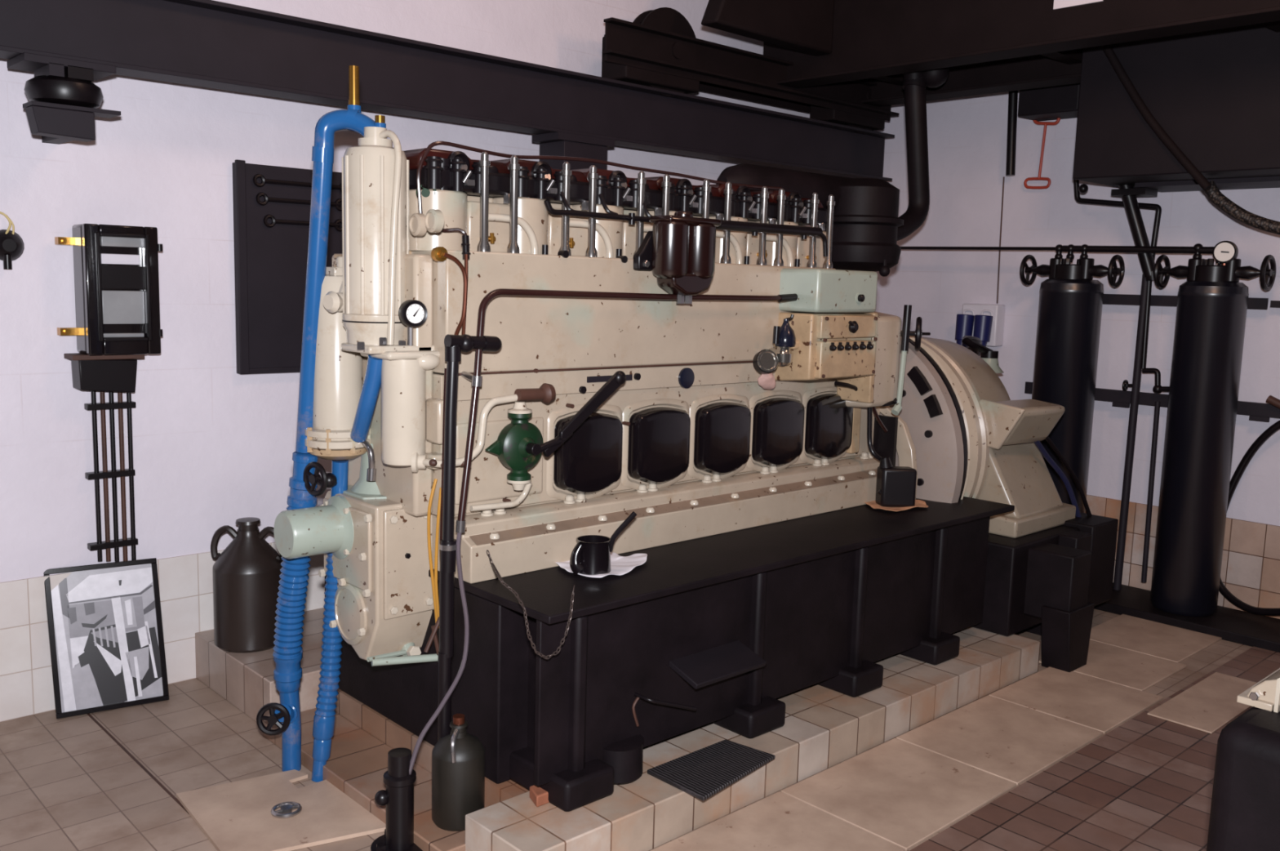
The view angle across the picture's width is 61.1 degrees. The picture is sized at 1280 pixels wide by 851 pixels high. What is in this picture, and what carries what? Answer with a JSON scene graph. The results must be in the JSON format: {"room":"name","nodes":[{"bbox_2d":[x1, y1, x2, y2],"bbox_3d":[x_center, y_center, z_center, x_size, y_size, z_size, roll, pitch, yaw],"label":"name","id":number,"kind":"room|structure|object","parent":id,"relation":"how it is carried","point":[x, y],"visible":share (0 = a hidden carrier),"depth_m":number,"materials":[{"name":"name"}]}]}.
{"room":"engine room","nodes":[
{"label":"engine room","id":0,"kind":"room"},
{"bbox_2d":[0,0,817,582],"bbox_3d":[-1.453,-0.934,4.032,7.872,2.780,0.150,-5,10,-43],"label":"wall","id":1,"kind":"structure","parent":0,"point":[214,445],"depth_m":3.85,"materials":[{"name":"white paint"}]},
{"bbox_2d":[0,211,24,269],"bbox_3d":[-2.003,-0.589,3.432,0.105,0.188,0.045,-5,10,-43],"label":"socket","id":2,"kind":"object","parent":1,"relation":"attached to","point":[11,244],"visible":1,"depth_m":3.43,"materials":[{"name":"black plastic"}]},
{"bbox_2d":[6,52,120,144],"bbox_3d":[-1.790,-0.987,3.338,0.260,0.227,0.383,-5,10,-43],"label":"bracket","id":3,"kind":"object","parent":1,"relation":"attached to","point":[64,100],"depth_m":3.20,"materials":[{"name":"grey metal"}]},
{"bbox_2d":[54,223,162,392],"bbox_3d":[-1.757,-0.384,3.612,0.300,0.555,0.148,-5,10,-43],"label":"box","id":4,"kind":"object","parent":1,"relation":"attached to","point":[116,267],"visible":1,"depth_m":3.58,"materials":[{"name":"black metal"}]},
{"bbox_2d":[84,391,137,561],"bbox_3d":[-1.812,0.180,3.724,0.163,0.605,0.036,-5,10,-43],"label":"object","id":5,"kind":"object","parent":1,"relation":"attached to","point":[116,543],"visible":0.91,"depth_m":3.72,"materials":[{"name":"black paint"}]},
{"bbox_2d":[0,542,324,721],"bbox_3d":[-1.496,0.677,4.242,7.872,0.470,0.156,-5,10,-43],"label":"wall tiles","id":6,"kind":"structure","parent":1,"relation":"attached to","point":[185,582],"depth_m":3.68,"materials":[{"name":"white tile"}]},
{"bbox_2d":[232,159,342,373],"bbox_3d":[-1.246,-0.591,4.145,0.602,0.770,0.044,-5,10,-43],"label":"board","id":7,"kind":"object","parent":1,"relation":"attached to","point":[270,264],"visible":0.58,"depth_m":4.03,"materials":[{"name":"grey metal"}]},
{"bbox_2d":[253,173,342,192],"bbox_3d":[-1.260,-0.902,4.060,0.387,0.048,0.016,-5,10,-43],"label":"spanner","id":8,"kind":"object","parent":7,"relation":"hanging from","point":[264,180],"visible":0.62,"depth_m":4.00,"materials":[{"name":"black metal"}]},
{"bbox_2d":[255,191,342,210],"bbox_3d":[-1.265,-0.837,4.065,0.357,0.048,0.016,-5,10,-43],"label":"spanner","id":9,"kind":"object","parent":7,"relation":"hanging from","point":[337,203],"visible":0.88,"depth_m":4.02,"materials":[{"name":"black metal"}]},
{"bbox_2d":[263,214,342,231],"bbox_3d":[-1.259,-0.761,4.083,0.327,0.048,0.016,-5,10,-43],"label":"spanner","id":10,"kind":"object","parent":7,"relation":"hanging from","point":[336,224],"visible":0.88,"depth_m":4.04,"materials":[{"name":"black metal"}]},
{"bbox_2d":[531,131,614,169],"bbox_3d":[-0.349,-0.790,4.757,0.310,0.907,0.337,-5,10,-43],"label":"bracket","id":11,"kind":"object","parent":1,"relation":"attached to","point":[553,144],"depth_m":4.58,"materials":[{"name":"grey metal"}]},
{"bbox_2d":[0,0,894,181],"bbox_3d":[-0.774,-1.308,4.153,5.880,0.253,0.140,-5,10,-43],"label":"beam","id":12,"kind":"structure","parent":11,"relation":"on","point":[205,43],"depth_m":4.04,"materials":[{"name":"grey metal"}]},
{"bbox_2d":[601,0,1279,133],"bbox_3d":[2.319,-1.547,3.471,2.115,0.609,5.415,-5,10,-43],"label":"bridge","id":13,"kind":"object","parent":12,"relation":"on","point":[844,62],"visible":0.94,"depth_m":4.86,"materials":[{"name":"brown paint"}]},
{"bbox_2d":[0,608,1252,850],"bbox_3d":[0.512,1.312,2.029,8.022,0.100,6.237,-5,10,-43],"label":"floor","id":14,"kind":"structure","parent":0,"point":[66,784],"depth_m":3.30,"materials":[{"name":"beige tile"}]},
{"bbox_2d":[43,557,168,718],"bbox_3d":[-1.831,0.724,3.732,0.364,0.491,0.122,-3,9,-33],"label":"framed photograph","id":15,"kind":"object","parent":14,"relation":"on","point":[105,630],"visible":1,"depth_m":3.73,"materials":[{"name":"black paper"}]},
{"bbox_2d":[86,713,189,813],"bbox_3d":[-0.914,1.137,2.663,0.007,0.002,2.837,-5,10,-43],"label":"trim","id":16,"kind":"structure","parent":14,"relation":"on","point":[120,744],"depth_m":3.33,"materials":[{"name":"brown metal"}]},
{"bbox_2d":[195,607,324,721],"bbox_3d":[-1.012,0.849,4.173,1.138,0.175,0.641,-5,10,-43],"label":"step","id":17,"kind":"structure","parent":14,"relation":"on","point":[246,680],"depth_m":3.77,"materials":[{"name":"tile"}]},
{"bbox_2d":[210,516,282,653],"bbox_3d":[-1.399,0.558,3.885,0.242,0.455,0.242,-5,10,-43],"label":"flagon","id":18,"kind":"object","parent":17,"relation":"on","point":[246,573],"visible":0.81,"depth_m":3.80,"materials":[{"name":"black ceramic"}]},
{"bbox_2d":[176,768,386,850],"bbox_3d":[-1.016,1.074,3.027,0.408,0.025,0.557,-5,10,-43],"label":"slab","id":19,"kind":"object","parent":14,"relation":"on","point":[266,812],"visible":1,"depth_m":3.01,"materials":[{"name":"wood"}]},
{"bbox_2d":[262,707,484,850],"bbox_3d":[-0.787,1.043,3.230,0.223,0.048,1.075,-5,10,-43],"label":"step","id":20,"kind":"structure","parent":14,"relation":"on","point":[357,764],"depth_m":3.20,"materials":[{"name":"brown tile"}]},
{"bbox_2d":[431,713,484,831],"bbox_3d":[-0.488,0.920,2.914,0.140,0.293,0.140,-5,10,-43],"label":"bottle","id":21,"kind":"object","parent":20,"relation":"on","point":[458,757],"visible":0.97,"depth_m":2.86,"materials":[{"name":"green paint"}]},
{"bbox_2d":[370,746,422,850],"bbox_3d":[-0.630,0.985,2.846,0.150,0.272,0.150,-5,10,-43],"label":"pipe","id":22,"kind":"object","parent":14,"relation":"on","point":[397,796],"depth_m":2.82,"materials":[{"name":"black metal"}]},
{"bbox_2d":[334,626,972,807],"bbox_3d":[0.116,0.905,4.172,2.395,0.126,1.230,-5,10,-43],"label":"trim","id":23,"kind":"structure","parent":14,"relation":"on","point":[383,728],"depth_m":3.36,"materials":[{"name":"brown tile"}]},
{"bbox_2d":[324,496,1118,811],"bbox_3d":[0.535,0.635,4.234,3.160,0.668,1.550,-5,10,-43],"label":"bed","id":24,"kind":"object","parent":14,"relation":"on","point":[821,598],"visible":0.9,"depth_m":3.35,"materials":[{"name":"black metal"}]},
{"bbox_2d":[486,549,574,658],"bbox_3d":[-0.366,0.452,2.794,0.224,0.220,0.367,-5,10,-43],"label":"chain","id":25,"kind":"object","parent":24,"relation":"hanging from","point":[493,566],"visible":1,"depth_m":2.69,"materials":[{"name":"metal"}]},
{"bbox_2d":[555,551,647,577],"bbox_3d":[-0.097,0.405,3.201,0.315,0.015,0.233,-5,10,-43],"label":"rag","id":26,"kind":"object","parent":24,"relation":"on","point":[620,565],"visible":0.44,"depth_m":3.20,"materials":[{"name":"white fabric"}]},
{"bbox_2d":[569,511,636,575],"bbox_3d":[-0.117,0.332,3.108,0.192,0.177,0.104,-3,9,-31],"label":"saucepan","id":27,"kind":"object","parent":26,"relation":"on","point":[591,554],"visible":1,"depth_m":3.06,"materials":[{"name":"black metal"}]},
{"bbox_2d":[273,126,964,666],"bbox_3d":[-0.020,-0.061,3.815,2.546,1.656,1.130,-5,10,-43],"label":"engine","id":28,"kind":"object","parent":24,"relation":"on","point":[691,443],"visible":0.96,"depth_m":3.25,"materials":[{"name":"beige paint"}]},
{"bbox_2d":[256,65,386,771],"bbox_3d":[-0.896,0.044,3.099,0.400,2.056,0.146,4,8,14],"label":"pipe","id":29,"kind":"object","parent":28,"relation":"attached to","point":[287,654],"visible":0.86,"depth_m":3.10,"materials":[{"name":"paint"}]},
{"bbox_2d":[302,459,348,782],"bbox_3d":[-0.915,0.579,3.200,0.100,0.973,0.142,5,8,25],"label":"hose","id":30,"kind":"object","parent":29,"relation":"attached to","point":[324,718],"visible":0.62,"depth_m":3.21,"materials":[{"name":"paint"}]},
{"bbox_2d":[373,115,386,128],"bbox_3d":[-0.700,-0.802,2.920,0.032,0.060,0.032,-5,10,-43],"label":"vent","id":31,"kind":"object","parent":29,"relation":"attached to","point":[380,120],"depth_m":2.91,"materials":[{"name":"gold metal"}]},
{"bbox_2d":[350,354,382,442],"bbox_3d":[-0.754,-0.074,2.995,0.053,0.259,0.181,-4,9,-35],"label":"pipe","id":32,"kind":"object","parent":28,"relation":"attached to","point":[372,380],"visible":0.91,"depth_m":2.96,"materials":[{"name":"paint"}]},
{"bbox_2d":[437,333,502,740],"bbox_3d":[-0.462,0.406,2.945,0.190,1.305,0.052,-5,10,-43],"label":"drain pipe","id":33,"kind":"object","parent":28,"relation":"attached to","point":[455,344],"visible":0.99,"depth_m":2.87,"materials":[{"name":"black metal"}]},
{"bbox_2d":[470,370,626,511],"bbox_3d":[-0.256,0.039,3.100,0.475,0.385,0.115,-5,10,-40],"label":"pump","id":34,"kind":"object","parent":28,"relation":"attached to","point":[519,446],"visible":1,"depth_m":3.04,"materials":[{"name":"green paint"}]},
{"bbox_2d":[457,288,797,520],"bbox_3d":[0.027,-0.106,3.378,1.478,0.645,0.131,-5,10,-43],"label":"pipe","id":35,"kind":"object","parent":28,"relation":"attached to","point":[476,379],"visible":0.95,"depth_m":2.95,"materials":[{"name":"brown metal"}]},
{"bbox_2d":[408,519,469,773],"bbox_3d":[-0.528,0.592,2.861,0.039,0.675,0.211,7,9,38],"label":"hose","id":36,"kind":"object","parent":35,"relation":"attached to","point":[460,525],"visible":0.98,"depth_m":2.89,"materials":[{"name":"plastic"}]},
{"bbox_2d":[633,210,721,303],"bbox_3d":[0.123,-0.523,3.382,0.274,0.284,0.136,-5,10,-43],"label":"filter","id":37,"kind":"object","parent":28,"relation":"attached to","point":[679,251],"visible":1,"depth_m":3.34,"materials":[{"name":"brown metal"}]},
{"bbox_2d":[651,221,688,279],"bbox_3d":[0.093,-0.536,3.335,0.112,0.171,0.112,-5,10,-43],"label":"bowl","id":38,"kind":"object","parent":37,"relation":"on","point":[669,239],"depth_m":3.29,"materials":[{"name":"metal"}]},
{"bbox_2d":[686,223,715,279],"bbox_3d":[0.181,-0.544,3.417,0.112,0.171,0.112,-5,10,-43],"label":"bowl","id":39,"kind":"object","parent":37,"relation":"on","point":[702,237],"depth_m":3.37,"materials":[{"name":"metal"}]},
{"bbox_2d":[543,191,827,256],"bbox_3d":[0.200,-0.653,3.561,1.321,0.150,0.062,-5,10,-43],"label":"rail","id":40,"kind":"object","parent":28,"relation":"attached to","point":[755,228],"visible":0.88,"depth_m":3.62,"materials":[{"name":"black metal"}]},
{"bbox_2d":[757,372,775,389],"bbox_3d":[0.443,-0.157,3.787,0.088,0.068,0.046,-5,10,-43],"label":"rag","id":41,"kind":"object","parent":28,"relation":"on","point":[767,381],"visible":0.95,"depth_m":3.77,"materials":[{"name":"pink fabric"}]},
{"bbox_2d":[752,314,799,373],"bbox_3d":[0.477,-0.286,3.794,0.248,0.207,0.137,-5,10,-43],"label":"valve","id":42,"kind":"object","parent":28,"relation":"attached to","point":[766,361],"visible":0.98,"depth_m":3.74,"materials":[{"name":"silver metal"}]},
{"bbox_2d":[715,66,949,276],"bbox_3d":[0.915,-1.171,4.712,1.452,1.034,0.384,-5,10,-43],"label":"exhaust","id":43,"kind":"object","parent":28,"relation":"on","point":[867,226],"visible":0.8,"depth_m":4.68,"materials":[{"name":"black metal"}]},
{"bbox_2d":[891,304,911,415],"bbox_3d":[0.993,-0.247,4.117,0.071,0.419,0.032,-5,10,-43],"label":"lever","id":44,"kind":"object","parent":28,"relation":"attached to","point":[896,409],"visible":1,"depth_m":4.12,"materials":[{"name":"green paint"}]},
{"bbox_2d":[631,696,639,726],"bbox_3d":[-0.011,0.792,3.004,0.028,0.089,0.008,-5,10,-43],"label":"rod","id":45,"kind":"object","parent":24,"relation":"attached to","point":[637,699],"visible":1,"depth_m":3.00,"materials":[{"name":"brown metal"}]},
{"bbox_2d":[669,640,766,688],"bbox_3d":[0.228,0.698,3.187,0.300,0.054,0.124,-5,10,-43],"label":"metal plate","id":46,"kind":"object","parent":24,"relation":"on","point":[717,664],"visible":1,"depth_m":3.17,"materials":[{"name":"grey paint"}]},
{"bbox_2d":[864,499,928,511],"bbox_3d":[0.981,0.302,4.215,0.289,0.014,0.244,-5,10,-43],"label":"rag","id":47,"kind":"object","parent":24,"relation":"on","point":[918,503],"visible":0.34,"depth_m":4.15,"materials":[{"name":"brown fabric"}]},
{"bbox_2d":[875,457,916,506],"bbox_3d":[0.981,0.216,4.165,0.145,0.187,0.071,2,7,0],"label":"can","id":48,"kind":"object","parent":47,"relation":"on","point":[895,486],"visible":1,"depth_m":4.14,"materials":[{"name":"black metal"}]},
{"bbox_2d":[900,329,1091,537],"bbox_3d":[1.392,0.059,5.068,1.159,1.100,1.238,-5,10,-43],"label":"generator","id":49,"kind":"object","parent":24,"relation":"on","point":[1004,463],"visible":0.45,"depth_m":4.57,"materials":[{"name":"beige paint"}]},
{"bbox_2d":[465,626,1039,850],"bbox_3d":[0.572,0.995,3.575,2.550,0.128,0.275,-5,10,-43],"label":"tiled step","id":50,"kind":"structure","parent":14,"relation":"on","point":[824,727],"depth_m":3.31,"materials":[{"name":"beige tile"}]},
{"bbox_2d":[529,784,549,806],"bbox_3d":[-0.247,0.979,2.904,0.118,0.032,0.060,-5,10,-43],"label":"brick","id":51,"kind":"object","parent":50,"relation":"on","point":[540,797],"visible":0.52,"depth_m":2.86,"materials":[{"name":"orange brick"}]},
{"bbox_2d":[603,734,644,784],"bbox_3d":[-0.061,0.928,3.040,0.144,0.108,0.144,-5,10,-43],"label":"pot","id":52,"kind":"object","parent":50,"relation":"on","point":[625,755],"visible":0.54,"depth_m":2.98,"materials":[{"name":"black metal"}]},
{"bbox_2d":[647,738,775,800],"bbox_3d":[0.224,0.974,3.098,0.357,0.012,0.218,-5,10,-43],"label":"rubber mat","id":53,"kind":"object","parent":50,"relation":"on","point":[702,773],"visible":1,"depth_m":3.08,"materials":[{"name":"black rubber"}]},
{"bbox_2d":[781,737,1016,850],"bbox_3d":[0.788,1.099,3.289,0.598,0.009,0.438,-5,10,-43],"label":"tile","id":54,"kind":"object","parent":14,"relation":"on","point":[901,793],"visible":1,"depth_m":3.26,"materials":[{"name":"beige tile"}]},
{"bbox_2d":[896,694,1103,785],"bbox_3d":[1.231,1.057,3.699,0.600,0.009,0.438,-5,10,-43],"label":"tile","id":55,"kind":"object","parent":14,"relation":"on","point":[1012,742],"visible":1,"depth_m":3.67,"materials":[{"name":"beige tile"}]},
{"bbox_2d":[988,666,1163,733],"bbox_3d":[1.639,1.019,4.077,0.504,0.009,0.438,-5,10,-43],"label":"tile","id":56,"kind":"object","parent":14,"relation":"on","point":[1103,705],"visible":1,"depth_m":4.05,"materials":[{"name":"beige tile"}]},
{"bbox_2d":[909,646,1279,850],"bbox_3d":[2.743,1.269,2.431,3.896,0.004,3.490,-5,10,-43],"label":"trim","id":57,"kind":"structure","parent":14,"relation":"on","point":[1146,784],"depth_m":3.26,"materials":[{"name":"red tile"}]},
{"bbox_2d":[1146,671,1256,733],"bbox_3d":[2.153,1.031,4.071,0.670,0.006,0.220,-5,10,-43],"label":"tile","id":58,"kind":"object","parent":57,"relation":"on","point":[1211,703],"visible":0.8,"depth_m":4.01,"materials":[{"name":"beige tile"}]},
{"bbox_2d":[1206,667,1279,850],"bbox_3d":[1.708,0.906,2.363,0.700,0.683,0.684,-5,10,-43],"label":"machine","id":59,"kind":"object","parent":57,"relation":"on","point":[1245,813],"visible":1,"depth_m":2.31,"materials":[{"name":"metal"}]},
{"bbox_2d":[1039,639,1186,690],"bbox_3d":[1.940,0.978,4.457,0.444,0.009,0.420,-5,10,-43],"label":"tile","id":60,"kind":"object","parent":14,"relation":"on","point":[1140,671],"visible":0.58,"depth_m":4.41,"materials":[{"name":"beige tile"}]},
{"bbox_2d":[1089,613,1222,662],"bbox_3d":[2.272,0.938,4.832,0.544,0.009,0.440,-5,10,-43],"label":"tile","id":61,"kind":"object","parent":14,"relation":"on","point":[1167,642],"visible":0.8,"depth_m":4.79,"materials":[{"name":"beige tile"}]},
{"bbox_2d":[1093,582,1279,652],"bbox_3d":[2.457,0.870,5.252,0.400,0.045,1.550,-5,10,-43],"label":"plinth","id":62,"kind":"object","parent":14,"relation":"on","point":[1242,627],"visible":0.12,"depth_m":4.98,"materials":[{"name":"black metal"}]},
{"bbox_2d":[1019,254,1124,512],"bbox_3d":[2.137,-0.030,5.506,0.299,1.653,0.476,-5,10,-43],"label":"air cylinder","id":63,"kind":"object","parent":62,"relation":"on","point":[1070,305],"visible":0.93,"depth_m":5.36,"materials":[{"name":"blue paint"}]},
{"bbox_2d":[900,240,1238,265],"bbox_3d":[2.024,-0.801,5.502,0.067,0.250,1.859,-5,10,-43],"label":"air line","id":64,"kind":"object","parent":63,"relation":"attached to","point":[1224,251],"visible":0.98,"depth_m":5.17,"materials":[{"name":"black metal"}]},
{"bbox_2d":[1150,254,1275,616],"bbox_3d":[2.590,0.045,5.025,0.287,1.653,0.476,-5,10,-43],"label":"air cylinder","id":65,"kind":"object","parent":62,"relation":"on","point":[1211,309],"visible":0.98,"depth_m":4.93,"materials":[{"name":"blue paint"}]},
{"bbox_2d":[875,90,1279,525],"bbox_3d":[3.445,-0.851,4.450,0.150,2.780,5.937,-5,10,-43],"label":"wall","id":66,"kind":"structure","parent":0,"point":[967,135],"depth_m":5.65,"materials":[{"name":"white paint"}]},
{"bbox_2d":[955,303,1004,355],"bbox_3d":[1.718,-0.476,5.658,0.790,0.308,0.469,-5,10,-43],"label":"power socket","id":67,"kind":"object","parent":66,"relation":"attached to","point":[980,326],"visible":0.85,"depth_m":5.89,"materials":[{"name":"white plastic"}]},
{"bbox_2d":[996,176,1004,303],"bbox_3d":[1.964,-1.007,5.913,0.008,0.681,0.021,-5,10,-43],"label":"wire","id":68,"kind":"object","parent":66,"relation":"attached to","point":[1003,176],"visible":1,"depth_m":5.91,"materials":[{"name":"brown metal"}]},
{"bbox_2d":[1005,83,1079,175],"bbox_3d":[2.069,-1.693,5.575,0.222,0.784,0.496,-5,10,-43],"label":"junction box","id":69,"kind":"object","parent":66,"relation":"attached to","point":[1049,103],"visible":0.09,"depth_m":5.50,"materials":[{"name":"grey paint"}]},
{"bbox_2d":[1023,117,1060,188],"bbox_3d":[2.098,-1.467,5.656,0.017,0.462,0.177,-5,10,-43],"label":"rod","id":70,"kind":"object","parent":69,"relation":"hanging from","point":[1045,123],"visible":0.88,"depth_m":5.66,"materials":[{"name":"metal"}]},
{"bbox_2d":[1024,293,1279,421],"bbox_3d":[2.617,-0.338,5.182,0.140,0.555,1.607,-5,10,-43],"label":"rack","id":71,"kind":"object","parent":66,"relation":"attached to","point":[1261,411],"depth_m":5.26,"materials":[{"name":"grey metal"}]},
{"bbox_2d":[1218,420,1279,615],"bbox_3d":[2.865,0.386,4.975,0.107,0.967,0.437,-2,8,-26],"label":"air hose","id":72,"kind":"object","parent":71,"relation":"hanging from","point":[1251,451],"visible":0.66,"depth_m":5.02,"materials":[{"name":"black rubber"}]},
{"bbox_2d":[1072,23,1279,280],"bbox_3d":[2.903,-1.290,4.386,0.670,1.425,2.285,-5,10,-43],"label":"tank","id":73,"kind":"object","parent":66,"relation":"attached to","point":[1187,112],"visible":0.96,"depth_m":4.63,"materials":[{"name":"black metal"}]},
{"bbox_2d":[1073,178,1169,590],"bbox_3d":[2.343,-0.192,5.386,0.056,2.072,0.565,-5,10,-43],"label":"pipe riser","id":74,"kind":"object","parent":73,"relation":"attached to","point":[1141,346],"visible":0.94,"depth_m":5.29,"materials":[{"name":"grey metal"}]},
{"bbox_2d":[1122,379,1161,393],"bbox_3d":[2.445,-0.188,5.276,0.056,0.056,0.184,-5,10,-43],"label":"tap","id":75,"kind":"object","parent":74,"relation":"on","point":[1135,384],"depth_m":5.28,"materials":[{"name":"black metal"}]},
{"bbox_2d":[1204,180,1279,234],"bbox_3d":[2.631,-0.911,4.589,0.051,0.261,0.498,-5,10,-43],"label":"hose","id":76,"kind":"object","parent":73,"relation":"hanging from","point":[1214,194],"visible":0.89,"depth_m":4.64,"materials":[{"name":"black rubber"}]},
{"bbox_2d":[1084,494,1279,618],"bbox_3d":[3.400,0.760,4.657,0.156,0.470,5.931,-5,10,-43],"label":"trim","id":77,"kind":"structure","parent":66,"relation":"attached to","point":[1251,557],"depth_m":5.15,"materials":[{"name":"tile"}]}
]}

